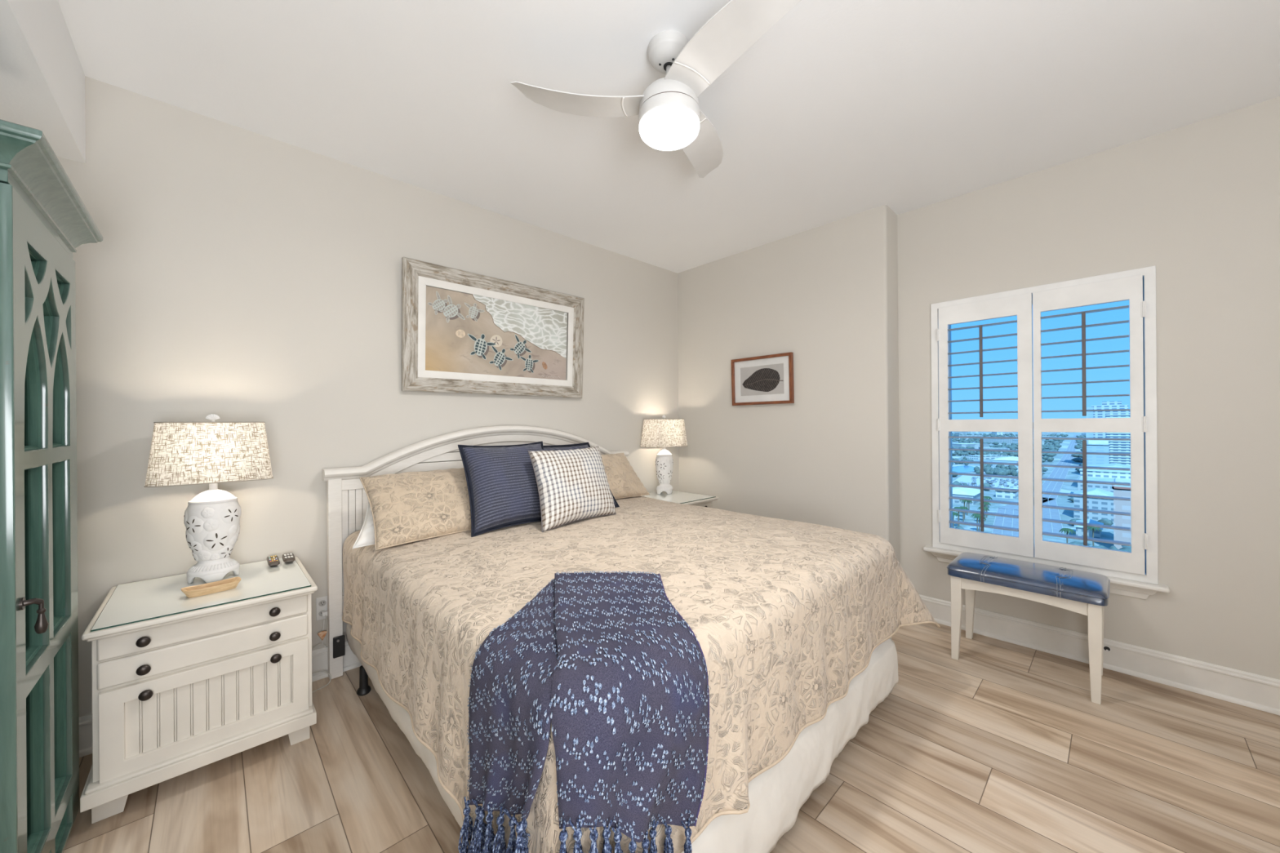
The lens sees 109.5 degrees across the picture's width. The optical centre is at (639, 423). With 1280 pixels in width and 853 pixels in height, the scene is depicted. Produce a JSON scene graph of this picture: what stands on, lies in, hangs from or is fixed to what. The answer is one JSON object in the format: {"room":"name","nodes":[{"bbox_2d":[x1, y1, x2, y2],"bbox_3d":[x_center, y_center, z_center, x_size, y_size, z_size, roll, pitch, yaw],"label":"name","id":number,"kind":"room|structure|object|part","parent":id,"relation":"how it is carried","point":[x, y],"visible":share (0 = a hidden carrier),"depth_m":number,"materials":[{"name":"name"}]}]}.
{"room":"bedroom","nodes":[
{"label":"bedroom","id":0,"kind":"room"},
{"bbox_2d":[56,75,679,717],"bbox_3d":[-1.092,-0.090,3.027,4.474,2.860,0.150,0,0,-43],"label":"wall","id":1,"kind":"structure","parent":0,"point":[236,273],"depth_m":2.24,"materials":[{"name":"paint"}]},
{"bbox_2d":[79,640,361,757],"bbox_3d":[-1.076,1.245,2.911,4.024,0.150,0.026,0,0,-43],"label":"baseboard","id":2,"kind":"structure","parent":1,"relation":"attached to","point":[319,656],"depth_m":2.34,"materials":[{"name":"wood"}]},
{"bbox_2d":[315,595,327,620],"bbox_3d":[-1.663,0.966,2.370,0.054,0.118,0.009,0,0,-43],"label":"wall outlet","id":3,"kind":"object","parent":1,"relation":"attached to","point":[321,602],"visible":0.88,"depth_m":2.36,"materials":[{"name":"white plastic"}]},
{"bbox_2d":[317,619,327,648],"bbox_3d":[-1.649,1.100,2.348,0.045,0.151,0.022,0,0,-43],"label":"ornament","id":4,"kind":"object","parent":3,"relation":"hanging from","point":[322,634],"visible":1,"depth_m":2.34,"materials":[{"name":"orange plastic"}]},
{"bbox_2d":[318,600,326,606],"bbox_3d":[-1.662,0.940,2.368,0.033,0.030,0.004,0,0,-43],"label":"socket","id":5,"kind":"object","parent":3,"relation":"attached to","point":[321,602],"depth_m":2.37,"materials":[{"name":"plastic"}]},
{"bbox_2d":[401,257,584,398],"bbox_3d":[-0.906,-0.575,3.045,1.275,0.765,0.073,0,0,-43],"label":"beach painting","id":6,"kind":"object","parent":1,"relation":"attached to","point":[491,340],"visible":1,"depth_m":2.96,"materials":[{"name":"white fabric"}]},
{"bbox_2d":[57,0,1279,273],"bbox_3d":[0.567,-1.492,1.424,4.698,0.120,4.774,0,0,-43],"label":"ceiling","id":7,"kind":"structure","parent":0,"point":[842,108],"depth_m":1.93,"materials":[{"name":"paint"}]},
{"bbox_2d":[510,0,801,177],"bbox_3d":[0.199,-1.260,1.657,1.011,0.344,0.952,0,0,-43],"label":"ceiling fan","id":8,"kind":"object","parent":7,"relation":"hanging from","point":[670,117],"visible":1,"depth_m":1.63,"materials":[{"name":"plastic"}]},
{"bbox_3d":[-0.215,-1.220,1.722,0.520,0.047,0.169,0,0,-5],"label":"blade","id":9,"kind":"part","parent":8,"relation":"part of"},
{"bbox_2d":[639,105,699,151],"bbox_3d":[0.111,-1.110,1.721,0.230,0.046,0.230,0,0,-43],"label":"diffuser","id":10,"kind":"object","parent":8,"relation":"attached to","point":[661,127],"depth_m":1.67,"materials":[{"name":"white"}]},
{"bbox_3d":[0.273,-1.224,2.003,0.169,0.047,0.520,0,0,25],"label":"blade","id":11,"kind":"part","parent":8,"relation":"part of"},
{"bbox_3d":[0.273,-1.224,1.440,0.169,0.047,0.520,0,0,-35],"label":"blade","id":12,"kind":"part","parent":8,"relation":"part of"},
{"bbox_2d":[63,622,1279,852],"bbox_3d":[0.573,1.308,1.382,4.418,0.001,4.634,0,0,-43],"label":"floor","id":13,"kind":"structure","parent":0,"point":[1002,746],"depth_m":1.66,"materials":[{"name":"brown wood"}]},
{"bbox_2d":[0,119,102,852],"bbox_3d":[-1.785,0.336,1.117,0.518,1.980,0.780,0,0,-43],"label":"display cabinet","id":14,"kind":"object","parent":13,"relation":"on","point":[43,217],"visible":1,"depth_m":1.21,"materials":[{"name":"teal paint"}]},
{"bbox_3d":[-1.659,0.390,1.236,0.003,1.730,0.536,0,0,-43],"label":"glass pane","id":15,"kind":"part","parent":14,"relation":"part of","materials":[{"name":"green"}]},
{"bbox_3d":[-1.426,0.451,1.064,0.041,0.095,0.035,0,0,-43],"label":"handle","id":16,"kind":"part","parent":14,"relation":"part of","materials":[{"name":"brown metal"}]},
{"bbox_3d":[-1.792,-0.611,1.117,0.518,0.087,0.780,0,0,-43],"label":"crown moulding","id":17,"kind":"part","parent":14,"relation":"part of","materials":[{"name":"teal wood"}]},
{"bbox_2d":[80,556,317,823],"bbox_3d":[-1.750,0.998,1.859,0.623,0.656,0.600,0,0,-43],"label":"nightstand","id":18,"kind":"object","parent":13,"relation":"on","point":[173,695],"visible":0.97,"depth_m":1.63,"materials":[{"name":"white wood"}]},
{"bbox_3d":[-1.696,0.840,1.546,0.035,0.035,0.029,0,0,-43],"label":"knob","id":19,"kind":"part","parent":18,"relation":"part of","materials":[{"name":"brown metal"}]},
{"bbox_3d":[-1.697,0.744,1.546,0.035,0.035,0.029,0,0,-43],"label":"knob","id":20,"kind":"part","parent":18,"relation":"part of","materials":[{"name":"brown metal"}]},
{"bbox_3d":[-1.688,0.926,1.546,0.035,0.035,0.029,0,0,-43],"label":"knob","id":21,"kind":"part","parent":18,"relation":"part of","materials":[{"name":"brown metal"}]},
{"bbox_3d":[-1.756,1.185,1.862,0.601,0.014,0.576,0,0,-43],"label":"plinth moulding","id":22,"kind":"part","parent":18,"relation":"part of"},
{"bbox_3d":[-1.754,0.694,1.865,0.597,0.011,0.588,0,0,-43],"label":"moulding","id":23,"kind":"part","parent":18,"relation":"part of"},
{"bbox_2d":[90,557,311,631],"bbox_3d":[-1.755,0.667,1.864,0.579,0.006,0.577,0,0,-43],"label":"glass tabletop","id":24,"kind":"object","parent":18,"relation":"on","point":[153,598],"visible":0.73,"depth_m":1.77,"materials":[{"name":"white"}]},
{"bbox_2d":[144,413,273,583],"bbox_3d":[-1.829,0.311,1.940,0.390,0.704,0.266,0,0,-43],"label":"table lamp","id":25,"kind":"object","parent":24,"relation":"on","point":[212,453],"visible":1,"depth_m":1.88,"materials":[{"name":"white ceramic"}]},
{"bbox_3d":[-1.831,0.119,1.940,0.386,0.247,0.262,0,0,-43],"label":"lamp shade","id":26,"kind":"part","parent":25,"relation":"part of","materials":[{"name":"white fabric"}]},
{"bbox_2d":[181,577,241,597],"bbox_3d":[-1.689,0.647,1.786,0.070,0.032,0.172,0,0,39],"label":"wooden tray","id":27,"kind":"object","parent":24,"relation":"on","point":[198,590],"visible":1,"depth_m":1.78,"materials":[{"name":"brown wood"}]},
{"bbox_2d":[266,555,279,566],"bbox_3d":[-1.725,0.646,2.128,0.043,0.031,0.119,0,0,-43],"label":"candle holder","id":28,"kind":"object","parent":24,"relation":"on","point":[273,561],"visible":1,"depth_m":2.11,"materials":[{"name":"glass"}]},
{"bbox_2d":[281,552,295,563],"bbox_3d":[-1.688,0.646,2.173,0.047,0.030,0.104,0,0,-43],"label":"candle holder","id":29,"kind":"object","parent":24,"relation":"on","point":[289,557],"visible":1,"depth_m":2.15,"materials":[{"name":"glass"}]},
{"bbox_3d":[-1.582,0.744,1.682,0.563,0.077,0.017,0,0,-43],"label":"drawer","id":30,"kind":"part","parent":18,"relation":"part of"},
{"bbox_3d":[-1.582,0.832,1.682,0.563,0.088,0.017,0,0,-43],"label":"drawer","id":31,"kind":"part","parent":18,"relation":"part of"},
{"bbox_3d":[-1.442,0.838,1.787,0.035,0.035,0.029,0,0,-43],"label":"knob","id":32,"kind":"part","parent":18,"relation":"part of","materials":[{"name":"brown metal"}]},
{"bbox_3d":[-1.443,0.742,1.787,0.035,0.035,0.029,0,0,-43],"label":"knob","id":33,"kind":"part","parent":18,"relation":"part of","materials":[{"name":"brown metal"}]},
{"bbox_3d":[-1.436,0.924,1.785,0.035,0.035,0.029,0,0,-43],"label":"knob","id":34,"kind":"part","parent":18,"relation":"part of","materials":[{"name":"brown metal"}]},
{"bbox_2d":[311,610,331,693],"bbox_3d":[-1.640,1.152,2.278,0.136,0.344,0.153,0,0,-43],"label":"power cord","id":35,"kind":"object","parent":13,"relation":"on","point":[324,613],"visible":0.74,"depth_m":2.35,"materials":[{"name":"white plastic"}]},
{"bbox_3d":[-1.675,1.081,2.321,0.126,0.173,0.013,0,0,-43],"label":"cord","id":36,"kind":"part","parent":35,"relation":"part of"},
{"bbox_2d":[333,635,371,696],"bbox_3d":[-0.181,1.202,2.298,1.990,0.222,1.971,0,0,-43],"label":"frame","id":37,"kind":"object","parent":13,"relation":"on","point":[339,643],"visible":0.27,"depth_m":2.23,"materials":[{"name":"black metal"}]},
{"bbox_3d":[-1.358,1.258,2.224,0.062,0.130,0.062,0,0,-43],"label":"leg","id":38,"kind":"part","parent":37,"relation":"part of","materials":[{"name":"black metal"}]},
{"bbox_2d":[346,623,898,852],"bbox_3d":[-0.120,1.160,2.277,1.957,0.291,2.074,0,0,-43],"label":"bed skirt","id":39,"kind":"object","parent":37,"relation":"on","point":[776,796],"visible":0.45,"depth_m":1.50,"materials":[{"name":"fabric"}]},
{"bbox_3d":[-0.141,0.806,2.295,1.916,0.470,2.043,0,0,-43],"label":"mattress","id":40,"kind":"object","parent":39,"relation":"on","visible":0},
{"bbox_2d":[342,495,940,852],"bbox_3d":[-0.062,0.816,2.279,2.155,0.568,2.211,0,0,-43],"label":"bedspread","id":41,"kind":"object","parent":40,"relation":"on","point":[783,615],"visible":0.74,"depth_m":1.60,"materials":[{"name":"fabric"}]},
{"bbox_2d":[352,501,374,548],"bbox_3d":[-1.046,0.443,2.510,0.308,0.232,1.040,0,0,43],"label":"pillow","id":42,"kind":"object","parent":41,"relation":"on","point":[366,537],"visible":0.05,"depth_m":2.10,"materials":[{"name":"fabric"}]},
{"bbox_2d":[360,467,471,550],"bbox_3d":[-0.980,0.402,2.447,0.368,0.302,0.934,0,0,42],"label":"pillow sham","id":43,"kind":"object","parent":41,"relation":"on","point":[407,507],"visible":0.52,"depth_m":2.22,"materials":[{"name":"fabric"}]},
{"bbox_2d":[457,440,543,537],"bbox_3d":[-0.715,0.330,2.519,0.605,0.436,0.348,0,0,-43],"label":"throw pillow","id":44,"kind":"object","parent":41,"relation":"on","point":[502,485],"visible":0.83,"depth_m":2.40,"materials":[{"name":"blue fabric"}]},
{"bbox_2d":[528,445,616,532],"bbox_3d":[-0.372,0.347,2.597,0.274,0.403,0.673,0,0,38],"label":"throw pillow","id":45,"kind":"object","parent":41,"relation":"on","point":[573,485],"visible":1,"depth_m":2.49,"materials":[{"name":"fabric"}]},
{"bbox_2d":[542,442,619,507],"bbox_3d":[-0.420,0.337,2.859,0.520,0.418,0.312,0,0,-43],"label":"throw pillow","id":46,"kind":"object","parent":41,"relation":"on","point":[585,445],"visible":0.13,"depth_m":2.95,"materials":[{"name":"blue fabric"}]},
{"bbox_2d":[457,570,709,852],"bbox_3d":[-0.114,0.809,1.199,0.599,0.629,0.760,0,0,20],"label":"throw blanket","id":47,"kind":"object","parent":41,"relation":"on","point":[619,677],"visible":1,"depth_m":1.01,"materials":[{"name":"fabric"}]},
{"bbox_2d":[600,453,649,498],"bbox_3d":[-0.303,0.386,3.216,0.868,0.317,0.247,0,0,-43],"label":"pillow sham","id":48,"kind":"object","parent":41,"relation":"on","point":[623,481],"visible":0.42,"depth_m":3.31,"materials":[{"name":"fabric"}]},
{"bbox_2d":[322,425,629,679],"bbox_3d":[-0.868,0.664,3.040,2.080,1.302,0.076,0,0,-43],"label":"headboard","id":49,"kind":"object","parent":13,"relation":"on","point":[347,500],"visible":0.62,"depth_m":2.46,"materials":[{"name":"paint"}]},
{"bbox_3d":[-1.597,0.799,2.368,0.060,1.042,0.047,0,0,-43],"label":"post","id":50,"kind":"part","parent":49,"relation":"part of","materials":[{"name":"paint"}]},
{"bbox_3d":[-1.520,0.686,2.448,0.160,0.675,0.019,0,0,-43],"label":"panel","id":51,"kind":"part","parent":49,"relation":"part of","materials":[{"name":"paint"}]},
{"bbox_3d":[-0.883,0.527,3.055,1.640,0.814,0.019,0,0,-43],"label":"plank panel","id":52,"kind":"part","parent":49,"relation":"part of","materials":[{"name":"paint"}]},
{"bbox_3d":[-0.871,0.152,3.039,2.080,0.278,0.075,0,0,-43],"label":"rail","id":53,"kind":"part","parent":49,"relation":"part of","materials":[{"name":"paint"}]},
{"bbox_2d":[683,497,718,507],"bbox_3d":[0.254,0.962,3.773,0.572,0.697,0.573,0,0,-43],"label":"nightstand","id":54,"kind":"object","parent":13,"relation":"on","point":[707,502],"visible":0.08,"depth_m":3.67,"materials":[{"name":"white wood"}]},
{"bbox_2d":[640,490,715,503],"bbox_3d":[0.249,0.610,3.778,0.532,0.006,0.550,0,0,-43],"label":"glass tabletop","id":55,"kind":"object","parent":54,"relation":"on","point":[679,497],"visible":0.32,"depth_m":3.76,"materials":[{"name":"white"}]},
{"bbox_2d":[640,415,688,494],"bbox_3d":[0.212,0.266,3.951,0.390,0.682,0.266,0,0,-43],"label":"table lamp","id":56,"kind":"object","parent":55,"relation":"on","point":[664,433],"visible":1,"depth_m":3.88,"materials":[{"name":"white ceramic"}]},
{"bbox_3d":[0.211,0.079,3.951,0.386,0.237,0.262,0,0,-43],"label":"lamp shade","id":57,"kind":"part","parent":56,"relation":"part of","materials":[{"name":"white fabric"}]},
{"bbox_3d":[0.249,0.638,3.780,0.546,0.011,0.561,0,0,-43],"label":"moulding","id":58,"kind":"part","parent":54,"relation":"part of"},
{"bbox_3d":[0.412,0.687,3.607,0.512,0.077,0.017,0,0,-43],"label":"drawer","id":59,"kind":"part","parent":54,"relation":"part of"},
{"bbox_2d":[946,551,1110,704],"bbox_3d":[2.057,1.028,2.418,0.417,0.537,0.633,0,0,-43],"label":"bench","id":60,"kind":"object","parent":13,"relation":"on","point":[1081,592],"visible":1,"depth_m":2.30,"materials":[{"name":"wood"}]},
{"bbox_3d":[1.750,1.067,2.500,0.042,0.463,0.048,0,0,-43],"label":"leg","id":61,"kind":"part","parent":60,"relation":"part of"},
{"bbox_3d":[1.997,1.065,2.733,0.042,0.463,0.048,0,0,-43],"label":"leg","id":62,"kind":"part","parent":60,"relation":"part of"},
{"bbox_2d":[947,551,1109,606],"bbox_3d":[2.055,0.798,2.418,0.410,0.077,0.626,0,0,-43],"label":"cushion","id":63,"kind":"object","parent":60,"relation":"on","point":[1087,588],"depth_m":2.30,"materials":[{"name":"fabric"}]},
{"bbox_3d":[2.121,1.064,2.108,0.042,0.463,0.047,0,0,-43],"label":"leg","id":64,"kind":"part","parent":60,"relation":"part of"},
{"bbox_3d":[2.368,1.062,2.341,0.042,0.463,0.047,0,0,-43],"label":"leg","id":65,"kind":"part","parent":60,"relation":"part of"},
{"bbox_2d":[677,204,899,562],"bbox_3d":[1.078,-0.066,3.750,0.274,2.780,1.882,0,0,-43],"label":"wall","id":66,"kind":"structure","parent":0,"point":[826,295],"depth_m":3.38,"materials":[{"name":"paint"}]},
{"bbox_2d":[731,351,794,405],"bbox_3d":[0.968,-0.346,3.624,0.040,0.386,0.545,0,0,-43],"label":"picture","id":67,"kind":"object","parent":66,"relation":"attached to","point":[766,379],"visible":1,"depth_m":3.61,"materials":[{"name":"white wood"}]},
{"bbox_2d":[897,97,1279,679],"bbox_3d":[2.727,-0.094,2.265,0.180,2.810,2.942,0,0,-43],"label":"wall","id":68,"kind":"structure","parent":0,"point":[1198,202],"depth_m":2.22,"materials":[{"name":"paint"}]},
{"bbox_2d":[923,265,1169,599],"bbox_3d":[2.298,0.054,2.669,0.234,1.685,1.056,0,0,-43],"label":"window","id":69,"kind":"structure","parent":68,"relation":"in","point":[1122,583],"depth_m":2.36,"materials":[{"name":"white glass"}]},
{"bbox_2d":[936,292,1034,557],"bbox_3d":[2.093,0.009,2.768,0.077,1.518,0.470,0,0,-43],"label":"plantation shutter","id":70,"kind":"object","parent":69,"relation":"attached to","point":[1020,306],"visible":1,"depth_m":2.73,"materials":[{"name":"wood"}]},
{"bbox_3d":[2.068,-0.315,2.744,0.012,0.553,0.015,0,0,-43],"label":"tilt rod","id":71,"kind":"part","parent":70,"relation":"part of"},
{"bbox_3d":[2.074,0.373,2.744,0.012,0.563,0.015,0,0,-43],"label":"tilt rod","id":72,"kind":"part","parent":70,"relation":"part of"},
{"bbox_3d":[2.252,0.820,2.620,0.092,0.025,1.056,0,0,-43],"label":"sill","id":73,"kind":"part","parent":69,"relation":"part of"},
{"bbox_2d":[1032,274,1148,575],"bbox_3d":[2.409,0.006,2.440,0.434,1.518,0.085,0,0,44],"label":"plantation shutter","id":74,"kind":"object","parent":69,"relation":"attached to","point":[1127,288],"visible":1,"depth_m":2.41,"materials":[{"name":"wood"}]},
{"bbox_3d":[2.374,-0.318,2.421,0.012,0.553,0.015,0,0,-43],"label":"tilt rod","id":75,"kind":"part","parent":74,"relation":"part of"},
{"bbox_3d":[2.380,0.370,2.421,0.012,0.563,0.015,0,0,-43],"label":"tilt rod","id":76,"kind":"part","parent":74,"relation":"part of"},
{"bbox_2d":[919,594,1279,715],"bbox_3d":[2.696,1.216,2.158,0.026,0.150,2.642,0,0,-43],"label":"baseboard","id":77,"kind":"structure","parent":68,"relation":"attached to","point":[1260,692],"depth_m":2.32,"materials":[{"name":"wood"}]},
{"bbox_2d":[1103,645,1111,652],"bbox_3d":[2.468,1.191,2.392,0.011,0.031,0.031,0,0,-43],"label":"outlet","id":78,"kind":"object","parent":68,"relation":"attached to","point":[1106,648],"visible":0.94,"depth_m":2.39,"materials":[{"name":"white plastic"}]},
{"bbox_3d":[-1.074,-0.090,-0.139,0.150,2.860,4.674,0,0,-43],"label":"wall","id":79,"kind":"structure","parent":0,"visible":0},
{"bbox_2d":[0,0,85,163],"bbox_3d":[-0.878,-1.254,0.055,0.454,0.375,4.514,0,0,-43],"label":"soffit","id":80,"kind":"object","parent":79,"relation":"attached to","point":[42,76],"depth_m":1.47,"materials":[{"name":"paint"}]},
{"label":"outside","id":81,"kind":"structure","parent":0,"visible":0},
{"bbox_2d":[1033,435,1078,533],"bbox_3d":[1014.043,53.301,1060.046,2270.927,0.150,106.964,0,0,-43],"label":"road","id":82,"kind":"structure","parent":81,"point":[1057,473],"depth_m":401.64,"materials":[{"name":"asphalt"}]},
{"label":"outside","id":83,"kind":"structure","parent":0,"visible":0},
{"bbox_2d":[991,497,1055,536],"bbox_3d":[242.678,59.225,289.711,211.823,0.150,28.901,0,0,-43],"label":"road","id":84,"kind":"structure","parent":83,"point":[1013,509],"depth_m":278.14,"materials":[{"name":"asphalt"}]},
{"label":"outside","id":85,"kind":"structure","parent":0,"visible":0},
{"bbox_2d":[951,431,1114,548],"bbox_3d":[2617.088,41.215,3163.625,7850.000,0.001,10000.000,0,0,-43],"label":"terrain","id":86,"kind":"structure","parent":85,"point":[1068,486],"depth_m":346.92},
{"bbox_2d":[952,511,959,527],"bbox_3d":[171.571,54.245,247.678,5.921,11.521,5.965,0,0,-43],"label":"palm tree","id":87,"kind":"object","parent":86,"relation":"on","point":[953,513],"visible":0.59,"depth_m":246.54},
{"bbox_2d":[953,506,963,526],"bbox_3d":[181.799,53.799,258.374,5.921,12.254,5.964,0,0,-43],"label":"palm tree","id":88,"kind":"object","parent":86,"relation":"on","point":[960,508],"visible":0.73,"depth_m":258.31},
{"bbox_2d":[953,431,968,433],"bbox_3d":[1636.642,43.984,2307.912,62.221,9.521,35.981,0,0,-28],"label":"building","id":89,"kind":"structure","parent":86,"relation":"on","point":[953,432],"depth_m":2293.31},
{"bbox_2d":[958,499,970,519],"bbox_3d":[203.693,53.420,284.076,5.921,12.674,5.965,0,0,-43],"label":"palm tree","id":90,"kind":"object","parent":86,"relation":"on","point":[961,500],"visible":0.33,"depth_m":283.42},
{"bbox_2d":[960,506,968,521],"bbox_3d":[197.553,55.267,276.464,5.921,9.082,5.965,0,0,-43],"label":"palm tree","id":91,"kind":"object","parent":86,"relation":"on","point":[962,507],"visible":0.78,"depth_m":276.25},
{"bbox_2d":[952,487,980,505],"bbox_3d":[247.810,54.410,349.652,35.600,10.000,23.600,0,0,-43],"label":"hall","id":92,"kind":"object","parent":86,"relation":"on","point":[957,491],"visible":0.46,"depth_m":338.09,"materials":[{"name":"concrete"}]},
{"bbox_2d":[955,435,981,439],"bbox_3d":[1129.656,45.944,1558.515,66.758,13.388,32.638,0,0,15],"label":"building","id":93,"kind":"structure","parent":86,"relation":"on","point":[955,435],"depth_m":1543.42,"materials":[{"name":"concrete"}]},
{"bbox_2d":[951,442,989,448],"bbox_3d":[741.918,50.210,1029.703,64.673,10.812,53.433,0,0,-3],"label":"building","id":94,"kind":"structure","parent":86,"relation":"on","point":[976,446],"depth_m":1004.57,"materials":[{"name":"concrete"}]},
{"bbox_2d":[970,513,984,531],"bbox_3d":[180.324,54.066,241.804,5.921,11.744,5.965,0,0,-43],"label":"palm tree","id":95,"kind":"object","parent":86,"relation":"on","point":[976,515],"visible":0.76,"depth_m":241.65,"materials":[{"name":"plant"}]},
{"bbox_2d":[973,515,986,531],"bbox_3d":[187.731,55.367,250.167,5.921,9.035,5.965,0,0,-43],"label":"palm tree","id":96,"kind":"object","parent":86,"relation":"on","point":[979,516],"visible":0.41,"depth_m":250.00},
{"bbox_2d":[961,453,1006,459],"bbox_3d":[564.115,54.193,742.184,61.031,5.576,28.696,0,0,-16],"label":"building","id":97,"kind":"structure","parent":86,"relation":"on","point":[988,456],"depth_m":730.84,"materials":[{"name":"white concrete"}]},
{"bbox_2d":[978,502,991,520],"bbox_3d":[211.707,53.781,277.711,5.921,11.831,5.965,0,0,-43],"label":"palm tree","id":98,"kind":"object","parent":86,"relation":"on","point":[984,503],"visible":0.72,"depth_m":276.31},
{"bbox_2d":[952,475,1018,490],"bbox_3d":[344.051,58.571,451.674,120.000,0.200,60.000,0,0,-43],"label":"parking lot","id":99,"kind":"structure","parent":86,"relation":"on","point":[965,478],"depth_m":460.82,"materials":[{"name":"asphalt"}]},
{"bbox_2d":[960,476,1018,488],"bbox_3d":[345.087,57.614,445.240,103.005,1.300,42.248,0,0,-43],"label":"parked cars","id":100,"kind":"object","parent":99,"relation":"on","point":[973,478],"visible":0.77,"depth_m":447.30,"materials":[{"name":"paint"}]},
{"bbox_2d":[983,496,992,511],"bbox_3d":[226.072,53.446,294.911,5.921,12.280,5.965,0,0,-43],"label":"palm tree","id":101,"kind":"object","parent":86,"relation":"on","point":[984,497],"visible":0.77,"depth_m":293.63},
{"bbox_2d":[978,447,1009,452],"bbox_3d":[716.175,52.141,916.455,44.555,7.344,47.825,0,0,31],"label":"building","id":102,"kind":"structure","parent":86,"relation":"on","point":[995,448],"depth_m":898.84,"materials":[{"name":"grey metal"}]},
{"bbox_2d":[991,431,1004,435],"bbox_3d":[1531.566,42.463,1937.130,25.548,14.177,47.360,0,0,16],"label":"building","id":103,"kind":"structure","parent":86,"relation":"on","point":[993,433],"depth_m":1917.07,"materials":[{"name":"concrete"}]},
{"bbox_2d":[982,438,1013,444],"bbox_3d":[982.216,46.597,1244.960,49.245,14.347,55.930,0,0,-18],"label":"building","id":104,"kind":"structure","parent":86,"relation":"on","point":[1000,441],"depth_m":1222.44,"materials":[{"name":"white concrete"}]},
{"bbox_2d":[992,456,1017,466],"bbox_3d":[511.477,51.385,623.870,47.600,12.000,35.600,0,0,-43],"label":"warehouse","id":105,"kind":"structure","parent":86,"relation":"on","point":[1009,459],"depth_m":612.43,"materials":[{"name":"white metal"}]},
{"bbox_2d":[995,485,1018,498],"bbox_3d":[299.264,55.815,368.031,26.600,6.400,12.600,0,0,-43],"label":"building","id":106,"kind":"structure","parent":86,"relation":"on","point":[1000,494],"depth_m":359.77,"materials":[{"name":"concrete"}]},
{"bbox_2d":[1012,440,1044,444],"bbox_3d":[982.664,47.657,1145.165,51.836,12.220,35.807,0,0,-6],"label":"building","id":107,"kind":"structure","parent":86,"relation":"on","point":[1015,442],"depth_m":1148.93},
{"bbox_2d":[951,433,1131,551],"bbox_3d":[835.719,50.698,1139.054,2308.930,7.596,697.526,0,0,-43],"label":"tree cover","id":108,"kind":"object","parent":86,"relation":"on","point":[1054,446],"visible":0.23,"depth_m":758.10,"materials":[{"name":"green plant"}]},
{"bbox_2d":[1041,435,1056,437],"bbox_3d":[1424.525,47.415,1592.142,57.671,5.917,39.861,0,0,-27],"label":"building","id":109,"kind":"structure","parent":86,"relation":"on","point":[1042,436],"depth_m":1590.28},
{"bbox_2d":[1041,432,1057,435],"bbox_3d":[1685.301,43.840,1881.293,59.135,9.061,60.438,0,0,-36],"label":"building","id":110,"kind":"structure","parent":86,"relation":"on","point":[1042,433],"depth_m":1861.27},
{"bbox_2d":[1049,431,1065,433],"bbox_3d":[2041.101,39.481,2212.136,34.399,12.314,44.302,0,0,-12],"label":"building","id":111,"kind":"structure","parent":86,"relation":"on","point":[1050,432],"depth_m":2193.64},
{"bbox_2d":[1059,528,1075,543],"bbox_3d":[203.804,54.867,215.792,5.921,9.785,5.965,0,0,-43],"label":"palm tree","id":112,"kind":"object","parent":86,"relation":"on","point":[1065,530],"visible":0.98,"depth_m":215.33,"materials":[{"name":"plant"}]},
{"bbox_2d":[1073,519,1103,538],"bbox_3d":[236.961,55.244,238.895,21.600,8.500,10.600,0,0,-43],"label":"shed","id":113,"kind":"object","parent":86,"relation":"on","point":[1079,529],"visible":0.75,"depth_m":233.82,"materials":[{"name":"grey metal"}]},
{"bbox_2d":[1073,488,1113,522],"bbox_3d":[287.735,50.104,285.586,27.600,18.000,20.600,0,0,-43],"label":"office block","id":114,"kind":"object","parent":86,"relation":"on","point":[1107,504],"visible":0.58,"depth_m":277.74,"materials":[{"name":"white concrete"}]},
{"bbox_2d":[1087,526,1102,546],"bbox_3d":[216.905,54.266,216.489,5.921,10.784,5.965,0,0,-43],"label":"palm tree","id":115,"kind":"object","parent":86,"relation":"on","point":[1092,528],"visible":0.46,"depth_m":216.30,"materials":[{"name":"plant"}]},
{"bbox_2d":[1076,475,1115,492],"bbox_3d":[359.014,50.856,355.761,36.600,15.400,20.600,0,0,-43],"label":"civic wing","id":116,"kind":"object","parent":86,"relation":"on","point":[1080,486],"visible":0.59,"depth_m":346.58},
{"bbox_2d":[1086,440,1109,465],"bbox_3d":[498.169,37.487,492.310,14.600,40.000,17.600,0,0,-43],"label":"building","id":117,"kind":"structure","parent":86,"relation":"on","point":[1093,446],"depth_m":487.56,"materials":[{"name":"concrete"}]},
{"bbox_2d":[1079,462,1130,484],"bbox_3d":[428.628,47.522,407.871,78.800,21.000,45.600,0,0,-43],"label":"building","id":118,"kind":"structure","parent":86,"relation":"on","point":[1122,476],"depth_m":398.52,"materials":[{"name":"white concrete"}]},
{"bbox_2d":[1085,400,1130,465],"bbox_3d":[630.788,13.468,605.341,42.300,86.000,47.300,0,0,-43],"label":"office tower","id":119,"kind":"structure","parent":86,"relation":"on","point":[1115,446],"depth_m":590.70,"materials":[{"name":"concrete"}]},
{"bbox_2d":[1111,481,1131,549],"bbox_3d":[233.370,44.321,216.409,25.200,30.400,10.250,0,0,-43],"label":"apartment block","id":120,"kind":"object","parent":86,"relation":"on","point":[1119,491],"visible":0.48,"depth_m":209.65,"materials":[{"name":"white concrete"}]},
{"bbox_3d":[233.240,29.722,216.427,25.200,0.800,10.200,0,0,-43],"label":"roof trim","id":121,"kind":"part","parent":120,"relation":"part of","materials":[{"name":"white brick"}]},
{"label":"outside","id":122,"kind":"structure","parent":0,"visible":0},
{"bbox_2d":[951,465,974,472],"bbox_3d":[406.875,57.964,574.428,123.469,0.350,33.814,0,0,-43],"label":"pond","id":123,"kind":"structure","parent":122,"point":[964,468],"depth_m":576.88,"materials":[{"name":"liquid"}]}
]}

